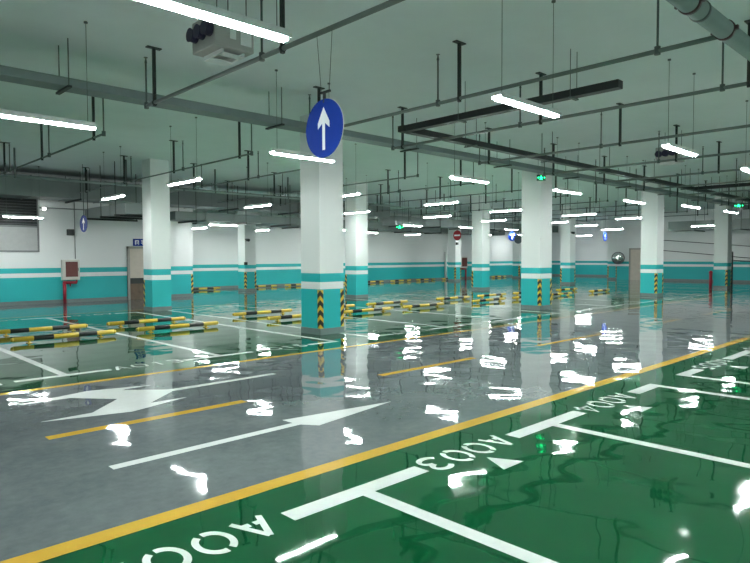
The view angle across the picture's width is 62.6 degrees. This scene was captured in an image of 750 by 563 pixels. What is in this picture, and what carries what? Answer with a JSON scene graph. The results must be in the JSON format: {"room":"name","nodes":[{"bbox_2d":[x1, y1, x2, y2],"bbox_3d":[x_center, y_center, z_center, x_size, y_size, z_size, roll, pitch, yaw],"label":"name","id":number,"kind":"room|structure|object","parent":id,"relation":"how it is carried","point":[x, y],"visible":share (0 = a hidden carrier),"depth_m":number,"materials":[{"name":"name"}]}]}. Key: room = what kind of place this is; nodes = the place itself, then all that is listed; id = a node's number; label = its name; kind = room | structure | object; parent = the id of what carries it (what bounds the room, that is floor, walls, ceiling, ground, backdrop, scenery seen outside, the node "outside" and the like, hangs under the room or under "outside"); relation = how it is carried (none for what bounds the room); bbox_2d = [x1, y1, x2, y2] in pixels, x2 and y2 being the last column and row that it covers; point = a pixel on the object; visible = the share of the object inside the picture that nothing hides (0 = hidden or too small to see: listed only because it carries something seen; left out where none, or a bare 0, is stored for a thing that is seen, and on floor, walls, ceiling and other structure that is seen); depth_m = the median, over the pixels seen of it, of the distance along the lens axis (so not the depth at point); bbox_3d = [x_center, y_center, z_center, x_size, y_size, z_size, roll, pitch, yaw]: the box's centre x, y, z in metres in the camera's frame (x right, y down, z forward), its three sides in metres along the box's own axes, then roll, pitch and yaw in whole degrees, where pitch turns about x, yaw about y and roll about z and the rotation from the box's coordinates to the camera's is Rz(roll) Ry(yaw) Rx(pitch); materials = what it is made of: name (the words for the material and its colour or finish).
{"room":"parking garage","nodes":[
{"label":"parking garage","id":0,"kind":"room"},
{"bbox_2d":[0,171,192,301],"bbox_3d":[-16.547,-1.450,21.092,19.450,4.600,5.400,-2,3,-44],"label":"wall","id":1,"kind":"structure","parent":0,"point":[101,250],"depth_m":22.84,"materials":[{"name":"paint"}]},
{"bbox_2d":[0,197,39,251],"bbox_3d":[-12.556,-2.091,21.121,1.880,2.150,0.075,-2,3,-44],"label":"air vent","id":2,"kind":"object","parent":1,"relation":"in","point":[16,234],"visible":0.81,"depth_m":21.36,"materials":[{"name":"grey metal"}]},
{"bbox_2d":[0,296,127,305],"bbox_3d":[-15.661,0.892,18.270,16.680,0.130,0.012,-2,3,-44],"label":"baseboard","id":3,"kind":"structure","parent":1,"relation":"attached to","point":[126,297],"depth_m":22.33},
{"bbox_2d":[61,260,79,279],"bbox_3d":[-11.105,-0.423,22.482,0.600,0.740,0.195,-2,3,-44],"label":"cabinet","id":4,"kind":"object","parent":1,"relation":"attached to","point":[70,269],"visible":1,"depth_m":22.41,"materials":[{"name":"white metal"}]},
{"bbox_2d":[127,246,143,299],"bbox_3d":[-9.251,-0.341,24.339,1.040,2.080,0.094,-2,3,-44],"label":"door","id":5,"kind":"structure","parent":1,"relation":"in","point":[135,271],"depth_m":24.20,"materials":[{"name":"beige metal"}]},
{"bbox_2d":[133,239,142,245],"bbox_3d":[-9.277,-1.540,24.301,0.520,0.280,0.054,-2,3,-44],"label":"door sign","id":6,"kind":"object","parent":1,"relation":"attached to","point":[136,242],"visible":0.66,"depth_m":24.23,"materials":[{"name":"blue plastic"}]},
{"bbox_2d":[171,293,192,297],"bbox_3d":[-8.278,0.592,25.366,1.730,0.130,0.012,-2,3,-44],"label":"baseboard","id":7,"kind":"structure","parent":1,"relation":"attached to","point":[191,294],"depth_m":25.61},
{"bbox_2d":[192,208,512,286],"bbox_3d":[1.651,-2.329,42.185,36.050,4.600,0.200,-2,3,-44],"label":"wall","id":8,"kind":"structure","parent":0,"point":[391,255],"depth_m":36.14,"materials":[{"name":"paint"}]},
{"bbox_2d":[193,275,511,288],"bbox_3d":[1.732,-0.093,42.194,36.050,0.130,0.012,-2,3,-44],"label":"baseboard","id":9,"kind":"structure","parent":8,"relation":"attached to","point":[221,287],"depth_m":40.42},
{"bbox_2d":[461,257,466,267],"bbox_3d":[6.724,-1.449,46.796,0.800,0.850,0.195,-2,3,-44],"label":"cabinet","id":10,"kind":"object","parent":8,"relation":"attached to","point":[463,259],"visible":0.7,"depth_m":46.71,"materials":[{"name":"red metal"}]},
{"bbox_2d":[0,275,749,562],"bbox_3d":[6.920,0.798,22.792,55.500,0.202,35.200,-2,3,-44],"label":"floor","id":11,"kind":"structure","parent":0,"point":[612,426],"depth_m":5.82,"materials":[{"name":"grey paint"}]},
{"bbox_2d":[0,324,87,335],"bbox_3d":[-7.239,1.049,13.339,1.950,0.132,0.140,-2,3,-44],"label":"wheel stop","id":12,"kind":"object","parent":11,"relation":"on","point":[61,327],"visible":1,"depth_m":13.33,"materials":[{"name":"yellow metal"}]},
{"bbox_2d":[10,329,115,343],"bbox_3d":[-6.116,1.089,12.200,1.950,0.132,0.140,-2,3,-44],"label":"wheel stop","id":13,"kind":"object","parent":11,"relation":"on","point":[100,333],"visible":1,"depth_m":12.11,"materials":[{"name":"yellow metal"}]},
{"bbox_2d":[63,280,77,302],"bbox_3d":[-11.117,0.362,22.494,0.508,0.830,0.116,-2,3,-44],"label":"pipe","id":14,"kind":"object","parent":11,"relation":"on","point":[76,281],"visible":1,"depth_m":22.33,"materials":[{"name":"red metal"}]},
{"bbox_2d":[106,316,185,326],"bbox_3d":[-5.524,0.979,14.987,1.950,0.132,0.140,-2,3,-44],"label":"wheel stop","id":15,"kind":"object","parent":11,"relation":"on","point":[173,319],"visible":1,"depth_m":14.90,"materials":[{"name":"yellow metal"}]},
{"bbox_2d":[142,158,171,311],"bbox_3d":[-6.719,-1.405,18.960,0.616,4.600,0.616,-2,3,-44],"label":"square column","id":16,"kind":"structure","parent":11,"relation":"on","point":[155,190],"depth_m":18.74,"materials":[{"name":"paint"}]},
{"bbox_2d":[136,321,218,332],"bbox_3d":[-4.401,1.019,13.848,1.950,0.132,0.140,-2,3,-44],"label":"wheel stop","id":17,"kind":"object","parent":11,"relation":"on","point":[161,327],"visible":1,"depth_m":13.76,"materials":[{"name":"yellow metal"}]},
{"bbox_2d":[238,211,256,291],"bbox_3d":[-6.242,-1.832,30.025,0.636,4.600,0.636,-2,3,-44],"label":"square column","id":18,"kind":"structure","parent":11,"relation":"on","point":[246,250],"depth_m":29.83,"materials":[{"name":"paint"}]},
{"bbox_2d":[232,309,291,316],"bbox_3d":[-3.128,0.882,17.290,1.950,0.132,0.140,-2,3,-44],"label":"wheel stop","id":19,"kind":"object","parent":11,"relation":"on","point":[281,311],"visible":1,"depth_m":17.20,"materials":[{"name":"yellow rubber"}]},
{"bbox_2d":[267,314,300,320],"bbox_3d":[-2.004,0.921,16.151,1.950,0.132,0.140,-2,3,-44],"label":"wheel stop","id":20,"kind":"object","parent":11,"relation":"on","point":[276,318],"visible":0.52,"depth_m":15.79,"materials":[{"name":"yellow metal"}]},
{"bbox_2d":[300,114,343,334],"bbox_3d":[-1.132,-1.202,13.140,0.656,4.600,0.656,-2,3,-44],"label":"square column","id":21,"kind":"structure","parent":11,"relation":"on","point":[321,182],"depth_m":12.93,"materials":[{"name":"paint"}]},
{"bbox_2d":[345,181,367,297],"bbox_3d":[-0.745,-1.648,24.702,0.656,4.600,0.656,-2,3,-44],"label":"square column","id":22,"kind":"structure","parent":11,"relation":"on","point":[356,224],"depth_m":24.48,"materials":[{"name":"paint"}]},
{"bbox_2d":[344,307,390,314],"bbox_3d":[-0.231,0.849,17.855,1.950,0.132,0.140,-2,3,-44],"label":"wheel stop","id":23,"kind":"object","parent":11,"relation":"on","point":[381,309],"visible":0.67,"depth_m":17.79,"materials":[{"name":"yellow metal"}]},
{"bbox_2d":[366,300,407,306],"bbox_3d":[0.429,0.737,20.708,1.950,0.132,0.140,-2,3,-44],"label":"wheel stop","id":24,"kind":"object","parent":11,"relation":"on","point":[401,301],"visible":1,"depth_m":20.60,"materials":[{"name":"yellow metal"}]},
{"bbox_2d":[402,302,443,309],"bbox_3d":[1.553,0.777,19.569,1.950,0.132,0.140,-2,3,-44],"label":"wheel stop","id":25,"kind":"object","parent":11,"relation":"on","point":[441,303],"visible":1,"depth_m":19.47,"materials":[{"name":"yellow rubber"}]},
{"bbox_2d":[436,296,469,300],"bbox_3d":[2.941,0.635,23.122,1.950,0.132,0.140,-2,3,-44],"label":"wheel stop","id":26,"kind":"object","parent":11,"relation":"on","point":[456,297],"visible":1,"depth_m":23.02,"materials":[{"name":"yellow metal"}]},
{"bbox_2d":[448,213,460,280],"bbox_3d":[5.411,-2.333,41.917,0.636,4.600,0.636,-2,3,-44],"label":"square column","id":27,"kind":"structure","parent":11,"relation":"on","point":[454,251],"depth_m":41.72,"materials":[{"name":"paint"}]},
{"bbox_2d":[472,196,489,289],"bbox_3d":[5.223,-1.890,30.436,0.636,4.600,0.636,-2,3,-44],"label":"square column","id":28,"kind":"structure","parent":11,"relation":"on","point":[480,230],"depth_m":30.22,"materials":[{"name":"paint"}]},
{"bbox_2d":[472,297,504,302],"bbox_3d":[4.064,0.675,21.983,1.950,0.132,0.140,-2,3,-44],"label":"wheel stop","id":29,"kind":"object","parent":11,"relation":"on","point":[502,298],"visible":1,"depth_m":21.89,"materials":[{"name":"yellow metal"}]},
{"bbox_2d":[477,293,505,297],"bbox_3d":[4.714,0.563,24.826,1.950,0.132,0.140,-2,3,-44],"label":"wheel stop","id":30,"kind":"object","parent":11,"relation":"on","point":[497,294],"visible":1,"depth_m":24.71,"materials":[{"name":"yellow metal"}]},
{"bbox_2d":[512,218,521,277],"bbox_3d":[11.113,-2.580,47.812,0.636,4.600,0.636,-2,3,-44],"label":"square column","id":31,"kind":"structure","parent":11,"relation":"on","point":[516,266],"depth_m":47.56,"materials":[{"name":"paint"}]},
{"bbox_2d":[521,158,551,309],"bbox_3d":[4.986,-1.450,19.006,0.676,4.600,0.676,-2,3,-44],"label":"square column","id":32,"kind":"structure","parent":11,"relation":"on","point":[536,234],"depth_m":18.79,"materials":[{"name":"paint"}]},
{"bbox_2d":[560,206,575,283],"bbox_3d":[11.385,-2.141,36.358,0.636,4.600,0.636,-2,3,-44],"label":"square column","id":33,"kind":"structure","parent":11,"relation":"on","point":[567,249],"depth_m":36.14,"materials":[{"name":"paint"}]},
{"bbox_2d":[607,214,616,278],"bbox_3d":[17.159,-2.461,44.125,0.716,4.600,0.716,-2,3,-44],"label":"square column","id":34,"kind":"structure","parent":11,"relation":"on","point":[612,222],"depth_m":43.91,"materials":[{"name":"paint"}]},
{"bbox_2d":[640,182,663,296],"bbox_3d":[11.242,-1.703,24.990,0.666,4.600,0.666,-2,3,-44],"label":"square column","id":35,"kind":"structure","parent":11,"relation":"on","point":[652,211],"depth_m":24.77,"materials":[{"name":"paint"}]},
{"bbox_2d":[713,196,732,288],"bbox_3d":[17.505,-1.958,31.008,0.636,4.600,0.636,-2,3,-44],"label":"square column","id":36,"kind":"structure","parent":11,"relation":"on","point":[722,222],"depth_m":30.80,"materials":[{"name":"paint"}]},
{"bbox_2d":[731,252,749,287],"bbox_3d":[19.525,-0.629,32.047,2.823,1.850,0.073,-1,2,-23],"label":"barrier","id":37,"kind":"object","parent":11,"relation":"on","point":[732,252],"visible":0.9,"depth_m":31.50,"materials":[{"name":"red metal"}]},
{"bbox_2d":[0,0,749,221],"bbox_3d":[6.902,-3.997,22.608,55.500,0.200,35.200,-2,3,-44],"label":"ceiling","id":38,"kind":"structure","parent":0,"point":[385,60],"depth_m":10.75,"materials":[{"name":"paint"}]},
{"bbox_2d":[3,166,42,218],"bbox_3d":[-11.223,-2.872,19.642,1.128,1.688,0.128,-2,3,-44],"label":"tube light","id":39,"kind":"object","parent":38,"relation":"hanging from","point":[6,214],"visible":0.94,"depth_m":19.62,"materials":[{"name":"white plastic"}]},
{"bbox_2d":[0,21,97,129],"bbox_3d":[-4.034,-2.600,7.466,1.230,1.348,0.128,-2,3,-44],"label":"tube light","id":40,"kind":"object","parent":38,"relation":"hanging from","point":[10,114],"visible":1,"depth_m":7.51,"materials":[{"name":"white plastic"}]},
{"bbox_2d":[0,96,105,174],"bbox_3d":[-8.524,-3.127,14.801,0.210,0.825,10.703,-2,3,-44],"label":"pipe","id":41,"kind":"object","parent":38,"relation":"hanging from","point":[93,137],"visible":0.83,"depth_m":13.21,"materials":[{"name":"black metal"}]},
{"bbox_2d":[80,164,87,231],"bbox_3d":[-9.271,-2.644,19.586,0.546,2.153,0.028,2,3,41],"label":"direction sign","id":42,"kind":"object","parent":38,"relation":"hanging from","point":[83,221],"visible":1,"depth_m":19.58,"materials":[{"name":"blue metal"}]},
{"bbox_2d":[101,146,124,199],"bbox_3d":[-7.210,-2.951,16.907,0.128,1.348,1.414,-2,3,-44],"label":"tube light","id":43,"kind":"object","parent":38,"relation":"hanging from","point":[120,194],"visible":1,"depth_m":16.73,"materials":[{"name":"white plastic"}]},
{"bbox_2d":[84,161,142,221],"bbox_3d":[-8.341,-2.918,20.540,1.720,1.685,3.500,-2,3,-44],"label":"air duct","id":44,"kind":"object","parent":38,"relation":"hanging from","point":[125,211],"visible":0.65,"depth_m":19.85,"materials":[{"name":"black metal"}]},
{"bbox_2d":[78,122,252,192],"bbox_3d":[-6.311,-3.217,16.928,0.210,0.825,10.703,-2,3,-44],"label":"pipe","id":45,"kind":"object","parent":38,"relation":"hanging from","point":[239,156],"visible":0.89,"depth_m":15.67,"materials":[{"name":"black metal"}]},
{"bbox_2d":[167,117,201,185],"bbox_3d":[-4.213,-2.833,13.548,0.128,1.348,1.414,-2,3,-44],"label":"tube light","id":46,"kind":"object","parent":38,"relation":"hanging from","point":[197,178],"visible":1,"depth_m":13.44,"materials":[{"name":"white plastic"}]},
{"bbox_2d":[0,173,389,218],"bbox_3d":[-10.020,-3.334,22.414,28.800,0.985,1.570,-2,3,-44],"label":"air duct","id":47,"kind":"object","parent":38,"relation":"hanging from","point":[20,188],"visible":0.64,"depth_m":22.58,"materials":[{"name":"black metal"}]},
{"bbox_2d":[137,0,291,42],"bbox_3d":[-1.119,-2.488,4.279,1.230,1.348,0.128,-2,3,-44],"label":"tube light","id":48,"kind":"object","parent":38,"relation":"hanging from","point":[193,8],"visible":1,"depth_m":4.32,"materials":[{"name":"white plastic"}]},
{"bbox_2d":[186,0,253,65],"bbox_3d":[-1.705,-2.856,6.763,0.562,0.800,0.510,-2,3,-44],"label":"fan","id":49,"kind":"object","parent":38,"relation":"hanging from","point":[218,44],"visible":0.88,"depth_m":6.66,"materials":[{"name":"white metal"}]},
{"bbox_2d":[209,183,237,225],"bbox_3d":[-6.167,-3.108,25.055,1.230,1.668,0.128,-2,3,-44],"label":"tube light","id":50,"kind":"object","parent":38,"relation":"hanging from","point":[222,224],"visible":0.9,"depth_m":25.05,"materials":[{"name":"white plastic"}]},
{"bbox_2d":[170,150,299,192],"bbox_3d":[-4.725,-3.281,18.451,0.210,0.825,10.703,-2,3,-44],"label":"pipe","id":51,"kind":"object","parent":38,"relation":"hanging from","point":[258,175],"visible":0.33,"depth_m":17.23,"materials":[{"name":"black metal"}]},
{"bbox_2d":[244,163,271,207],"bbox_3d":[-3.793,-3.077,19.843,0.128,1.348,1.414,-2,3,-44],"label":"tube light","id":52,"kind":"object","parent":38,"relation":"hanging from","point":[261,204],"visible":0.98,"depth_m":19.73,"materials":[{"name":"white plastic"}]},
{"bbox_2d":[144,0,404,108],"bbox_3d":[-1.023,-2.838,6.575,0.210,0.825,6.733,-2,3,-44],"label":"pipe","id":53,"kind":"object","parent":38,"relation":"hanging from","point":[283,47],"visible":0.96,"depth_m":6.79,"materials":[{"name":"black metal"}]},
{"bbox_2d":[306,36,343,157],"bbox_3d":[-0.497,-1.822,6.025,0.023,1.219,0.575,-2,3,-44],"label":"direction sign","id":54,"kind":"object","parent":53,"relation":"hanging from","point":[325,122],"visible":1,"depth_m":6.01,"materials":[{"name":"blue metal"}]},
{"bbox_2d":[170,176,381,229],"bbox_3d":[-3.778,-3.156,26.033,10.400,1.665,1.420,-2,3,-44],"label":"air duct","id":55,"kind":"object","parent":38,"relation":"hanging from","point":[181,216],"visible":0.62,"depth_m":23.97,"materials":[{"name":"black metal"}]},
{"bbox_2d":[0,148,589,221],"bbox_3d":[-0.055,-3.591,25.894,38.000,0.812,0.124,-2,3,-44],"label":"pipe","id":56,"kind":"object","parent":38,"relation":"hanging from","point":[14,154],"visible":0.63,"depth_m":20.73,"materials":[{"name":"metal"}]},
{"bbox_2d":[270,148,335,162],"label":"tube light","id":57,"kind":"object","parent":38,"relation":"hanging from","point":[288,153],"depth_m":10.14,"materials":[{"name":"white plastic"}]},
{"bbox_2d":[217,152,418,202],"bbox_3d":[-2.527,-3.371,20.564,0.210,0.825,10.703,-2,3,-44],"label":"pipe","id":58,"kind":"object","parent":38,"relation":"hanging from","point":[417,175],"visible":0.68,"depth_m":18.97,"materials":[{"name":"black metal"}]},
{"bbox_2d":[192,212,504,235],"bbox_3d":[-0.108,-3.794,38.358,26.800,1.365,1.520,-2,3,-44],"label":"air duct","id":59,"kind":"object","parent":38,"relation":"hanging from","point":[384,228],"visible":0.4,"depth_m":40.19,"materials":[{"name":"black metal"}]},
{"bbox_2d":[343,144,359,196],"bbox_3d":[-0.906,-2.965,16.656,0.128,1.348,1.363,-2,3,-44],"label":"tube light","id":60,"kind":"object","parent":38,"relation":"hanging from","point":[356,192],"visible":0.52,"depth_m":16.34,"materials":[{"name":"white plastic"}]},
{"bbox_2d":[343,175,369,213],"bbox_3d":[-0.694,-3.203,22.822,0.128,1.348,1.312,-2,3,-44],"label":"tube light","id":61,"kind":"object","parent":38,"relation":"hanging from","point":[366,210],"visible":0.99,"depth_m":22.61,"materials":[{"name":"white plastic"}]},
{"bbox_2d":[270,160,474,205],"bbox_3d":[-0.740,-3.443,22.281,0.210,0.825,10.703,-2,3,-44],"label":"pipe","id":62,"kind":"object","parent":38,"relation":"hanging from","point":[473,183],"visible":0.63,"depth_m":20.69,"materials":[{"name":"black metal"}]},
{"bbox_2d":[0,38,749,209],"bbox_3d":[6.565,-3.423,19.013,48.000,0.670,0.520,-2,3,-44],"label":"cable tray","id":63,"kind":"object","parent":38,"relation":"hanging from","point":[59,83],"visible":0.77,"depth_m":10.37,"materials":[{"name":"grey metal"}]},
{"bbox_2d":[344,169,521,206],"bbox_3d":[1.242,-3.524,24.186,0.210,0.825,10.703,-2,3,-44],"label":"pipe","id":64,"kind":"object","parent":38,"relation":"hanging from","point":[512,190],"visible":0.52,"depth_m":22.90,"materials":[{"name":"black metal"}]},
{"bbox_2d":[424,185,450,217],"bbox_3d":[2.535,-3.308,25.232,0.128,1.348,1.414,-2,3,-44],"label":"tube light","id":65,"kind":"object","parent":38,"relation":"hanging from","point":[443,215],"visible":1,"depth_m":25.19,"materials":[{"name":"white plastic"}]},
{"bbox_2d":[424,163,458,205],"bbox_3d":[2.042,-3.072,19.143,0.128,1.348,1.312,-2,3,-44],"label":"tube light","id":66,"kind":"object","parent":38,"relation":"hanging from","point":[450,201],"visible":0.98,"depth_m":19.09,"materials":[{"name":"white plastic"}]},
{"bbox_2d":[453,212,460,239],"bbox_3d":[5.384,-3.631,40.318,0.028,1.883,0.666,-2,3,-44],"label":"no entry sign","id":67,"kind":"object","parent":38,"relation":"hanging from","point":[457,234],"visible":0.95,"depth_m":40.31,"materials":[{"name":"red metal"}]},
{"bbox_2d":[379,201,557,232],"bbox_3d":[6.612,-3.847,38.438,16.600,1.315,1.520,-2,3,-44],"label":"air duct","id":68,"kind":"object","parent":38,"relation":"hanging from","point":[451,224],"visible":0.69,"depth_m":35.01,"materials":[{"name":"black metal"}]},
{"bbox_2d":[370,176,568,211],"bbox_3d":[3.296,-3.608,26.160,0.210,0.825,10.703,-2,3,-44],"label":"pipe","id":69,"kind":"object","parent":38,"relation":"hanging from","point":[567,195],"visible":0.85,"depth_m":25.75,"materials":[{"name":"black metal"}]},
{"bbox_2d":[449,114,489,183],"bbox_3d":[2.063,-2.849,13.340,1.281,1.348,0.128,-2,3,-44],"label":"tube light","id":70,"kind":"object","parent":38,"relation":"hanging from","point":[453,176],"visible":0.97,"depth_m":13.16,"materials":[{"name":"white plastic"}]},
{"bbox_2d":[489,172,521,212],"bbox_3d":[4.705,-3.201,22.257,0.128,1.348,1.312,-2,3,-44],"label":"tube light","id":71,"kind":"object","parent":38,"relation":"hanging from","point":[518,208],"visible":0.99,"depth_m":22.23,"materials":[{"name":"white plastic"}]},
{"bbox_2d":[413,184,607,214],"bbox_3d":[5.567,-3.700,28.342,0.210,0.825,10.703,-2,3,-44],"label":"pipe","id":72,"kind":"object","parent":38,"relation":"hanging from","point":[595,201],"visible":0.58,"depth_m":27.77,"materials":[{"name":"black metal"}]},
{"bbox_2d":[508,211,515,240],"bbox_3d":[8.333,-3.464,37.401,0.028,2.013,0.566,-2,3,-44],"label":"direction sign","id":73,"kind":"object","parent":38,"relation":"hanging from","point":[511,235],"visible":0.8,"depth_m":37.40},
{"bbox_2d":[308,0,716,126],"bbox_3d":[1.139,-2.926,8.653,0.210,0.825,6.733,-2,3,-44],"label":"pipe","id":74,"kind":"object","parent":38,"relation":"hanging from","point":[658,50],"visible":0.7,"depth_m":7.96,"materials":[{"name":"black metal"}]},
{"bbox_2d":[491,84,561,117],"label":"tube light","id":75,"kind":"object","parent":38,"relation":"hanging from","point":[513,100],"depth_m":6.79,"materials":[{"name":"white plastic"}]},
{"bbox_2d":[444,188,637,217],"bbox_3d":[7.549,-3.781,30.246,0.210,0.825,10.703,-2,3,-44],"label":"pipe","id":76,"kind":"object","parent":38,"relation":"hanging from","point":[625,205],"visible":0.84,"depth_m":28.75,"materials":[{"name":"black metal"}]},
{"bbox_2d":[551,0,555,49],"label":"wire","id":77,"kind":"object","parent":38,"relation":"hanging from","point":[553,1],"depth_m":7.22,"materials":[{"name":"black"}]},
{"bbox_2d":[553,137,582,194],"bbox_3d":[4.970,-2.956,15.856,1.302,1.348,0.128,-2,3,-44],"label":"tube light","id":78,"kind":"object","parent":38,"relation":"hanging from","point":[578,192],"visible":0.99,"depth_m":15.85,"materials":[{"name":"white plastic"}]},
{"bbox_2d":[391,19,749,149],"bbox_3d":[2.675,-2.989,10.128,0.210,0.825,6.733,-2,3,-44],"label":"pipe","id":79,"kind":"object","parent":38,"relation":"hanging from","point":[722,87],"visible":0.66,"depth_m":9.62,"materials":[{"name":"black metal"}]},
{"bbox_2d":[398,49,749,201],"bbox_3d":[13.758,-3.524,21.378,33.110,0.703,4.240,-2,3,-44],"label":"cable tray","id":80,"kind":"object","parent":38,"relation":"hanging from","point":[419,128],"visible":0.9,"depth_m":11.29,"materials":[{"name":"black metal"}]},
{"bbox_2d":[490,197,664,218],"bbox_3d":[9.639,-3.866,32.255,0.210,0.825,10.703,-2,3,-44],"label":"pipe","id":81,"kind":"object","parent":38,"relation":"hanging from","point":[588,197],"visible":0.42,"depth_m":31.00,"materials":[{"name":"black metal"}]},
{"bbox_2d":[562,183,596,215],"bbox_3d":[8.108,-3.300,24.487,0.128,1.348,1.414,-2,3,-44],"label":"tube light","id":82,"kind":"object","parent":38,"relation":"hanging from","point":[589,213],"visible":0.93,"depth_m":24.40,"materials":[{"name":"white plastic"}]},
{"bbox_2d":[575,201,597,225],"bbox_3d":[11.202,-3.626,32.659,0.128,1.348,1.210,-2,3,-44],"label":"tube light","id":83,"kind":"object","parent":38,"relation":"hanging from","point":[577,201],"visible":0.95,"depth_m":32.66,"materials":[{"name":"white plastic"}]},
{"bbox_2d":[504,197,687,221],"bbox_3d":[11.729,-3.951,34.263,0.210,0.825,10.703,-2,3,-44],"label":"pipe","id":84,"kind":"object","parent":38,"relation":"hanging from","point":[677,197],"visible":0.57,"depth_m":33.02,"materials":[{"name":"black metal"}]},
{"bbox_2d":[478,103,749,164],"bbox_3d":[4.779,-3.075,12.151,0.210,0.825,6.733,-2,3,-44],"label":"pipe","id":85,"kind":"object","parent":38,"relation":"hanging from","point":[619,143],"visible":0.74,"depth_m":12.11,"materials":[{"name":"black metal"}]},
{"bbox_2d":[623,156,645,203],"bbox_3d":[7.934,-3.080,18.801,1.353,1.348,0.128,-2,3,-44],"label":"tube light","id":86,"kind":"object","parent":38,"relation":"hanging from","point":[625,199],"visible":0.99,"depth_m":18.71,"materials":[{"name":"white plastic"}]},
{"bbox_2d":[577,202,707,220],"bbox_3d":[13.819,-4.036,36.272,0.210,0.825,10.703,-2,3,-44],"label":"pipe","id":87,"kind":"object","parent":38,"relation":"hanging from","point":[697,214],"visible":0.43,"depth_m":35.03,"materials":[{"name":"black metal"}]},
{"bbox_2d":[543,124,749,175],"bbox_3d":[6.862,-3.159,14.152,0.210,0.825,6.733,-2,3,-44],"label":"pipe","id":88,"kind":"object","parent":38,"relation":"hanging from","point":[676,159],"visible":0.98,"depth_m":14.39,"materials":[{"name":"black metal"}]},
{"bbox_2d":[594,141,739,184],"bbox_3d":[8.959,-3.244,16.168,0.210,0.825,6.733,-2,3,-44],"label":"pipe","id":89,"kind":"object","parent":38,"relation":"hanging from","point":[702,172],"visible":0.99,"depth_m":16.85,"materials":[{"name":"black metal"}]},
{"bbox_2d":[655,130,684,165],"bbox_3d":[6.992,-3.190,14.621,0.562,0.800,0.510,-2,3,-44],"label":"fan","id":90,"kind":"object","parent":38,"relation":"hanging from","point":[664,153],"visible":0.7,"depth_m":14.53,"materials":[{"name":"white metal"}]},
{"bbox_2d":[661,142,698,156],"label":"tube light","id":91,"kind":"object","parent":38,"relation":"hanging from","point":[679,148],"depth_m":9.65,"materials":[{"name":"white plastic"}]},
{"bbox_2d":[682,165,700,208],"bbox_3d":[10.652,-3.164,20.720,1.435,1.348,0.128,-2,3,-44],"label":"tube light","id":92,"kind":"object","parent":38,"relation":"hanging from","point":[684,204],"visible":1,"depth_m":20.75,"materials":[{"name":"white plastic"}]},
{"bbox_2d":[635,154,749,190],"bbox_3d":[11.013,-3.328,18.142,0.210,0.825,6.733,-2,3,-44],"label":"pipe","id":93,"kind":"object","parent":38,"relation":"hanging from","point":[736,180],"visible":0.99,"depth_m":19.34,"materials":[{"name":"black metal"}]},
{"bbox_2d":[666,0,749,60],"bbox_3d":[13.893,-3.263,16.158,35.400,0.825,0.250,-2,3,-44],"label":"pipe","id":94,"kind":"object","parent":38,"relation":"hanging from","point":[701,12],"visible":1,"depth_m":5.88,"materials":[{"name":"grey metal"}]},
{"bbox_2d":[668,202,749,231],"bbox_3d":[19.823,-3.698,35.886,1.620,1.515,4.800,-2,3,-44],"label":"air duct","id":95,"kind":"object","parent":38,"relation":"hanging from","point":[737,224],"visible":0.82,"depth_m":35.88,"materials":[{"name":"black metal"}]},
{"bbox_2d":[669,176,749,196],"bbox_3d":[13.103,-3.413,20.150,0.210,0.825,6.733,-2,3,-44],"label":"pipe","id":96,"kind":"object","parent":38,"relation":"hanging from","point":[670,195],"visible":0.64,"depth_m":21.80,"materials":[{"name":"black metal"}]},
{"bbox_2d":[695,166,749,189],"bbox_3d":[12.946,-3.464,19.662,0.180,0.685,5.050,-2,3,-44],"label":"pipe","id":97,"kind":"object","parent":38,"relation":"hanging from","point":[747,183],"visible":1,"depth_m":20.77,"materials":[{"name":"black metal"}]},
{"bbox_2d":[697,180,749,201],"bbox_3d":[15.194,-3.498,22.159,0.210,0.825,6.733,-2,3,-44],"label":"pipe","id":98,"kind":"object","parent":38,"relation":"hanging from","point":[698,200],"visible":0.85,"depth_m":24.12,"materials":[{"name":"black metal"}]},
{"bbox_2d":[724,178,738,213],"bbox_3d":[13.510,-3.276,23.342,1.384,1.348,0.128,-2,3,-44],"label":"tube light","id":99,"kind":"object","parent":38,"relation":"hanging from","point":[726,210],"visible":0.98,"depth_m":23.26,"materials":[{"name":"white plastic"}]},
{"bbox_2d":[733,187,743,207],"bbox_3d":[14.317,-3.445,24.243,0.360,1.085,0.028,1,2,26],"label":"exit sign","id":100,"kind":"object","parent":38,"relation":"hanging from","point":[739,205],"visible":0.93,"depth_m":24.24,"materials":[{"name":"green plastic"}]},
{"bbox_2d":[740,100,749,172],"bbox_3d":[7.537,-2.827,12.251,1.230,1.348,0.128,-2,3,-44],"label":"tube light","id":101,"kind":"object","parent":38,"relation":"hanging from","point":[745,168],"visible":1,"depth_m":11.88,"materials":[{"name":"white plastic"}]},
{"bbox_2d":[552,220,607,274],"bbox_3d":[18.041,-2.740,51.281,0.200,4.600,9.800,-2,3,-44],"label":"wall","id":102,"kind":"structure","parent":0,"point":[591,252],"depth_m":51.43,"materials":[{"name":"paint"}]},
{"bbox_2d":[617,208,749,279],"bbox_3d":[28.113,-2.206,36.419,5.900,4.600,25.600,-2,3,-44],"label":"wall","id":103,"kind":"structure","parent":0,"point":[676,265],"depth_m":40.15,"materials":[{"name":"paint"}]},
{"bbox_2d":[612,252,624,263],"bbox_3d":[17.098,-1.641,43.111,0.888,0.860,0.641,-1,2,-24],"label":"convex mirror","id":104,"kind":"object","parent":103,"relation":"attached to","point":[617,257],"visible":1,"depth_m":42.93,"materials":[{"name":"silver metal"}]},
{"bbox_2d":[629,248,640,279],"bbox_3d":[18.264,-1.198,42.386,0.090,2.200,1.600,-2,3,-44],"label":"door","id":105,"kind":"structure","parent":103,"relation":"in","point":[634,253],"depth_m":42.66,"materials":[{"name":"white metal"}]},
{"bbox_2d":[663,279,749,282],"bbox_3d":[26.840,0.145,33.575,0.012,0.130,23.150,-2,3,-44],"label":"baseboard","id":106,"kind":"structure","parent":103,"relation":"attached to","point":[702,280],"depth_m":39.86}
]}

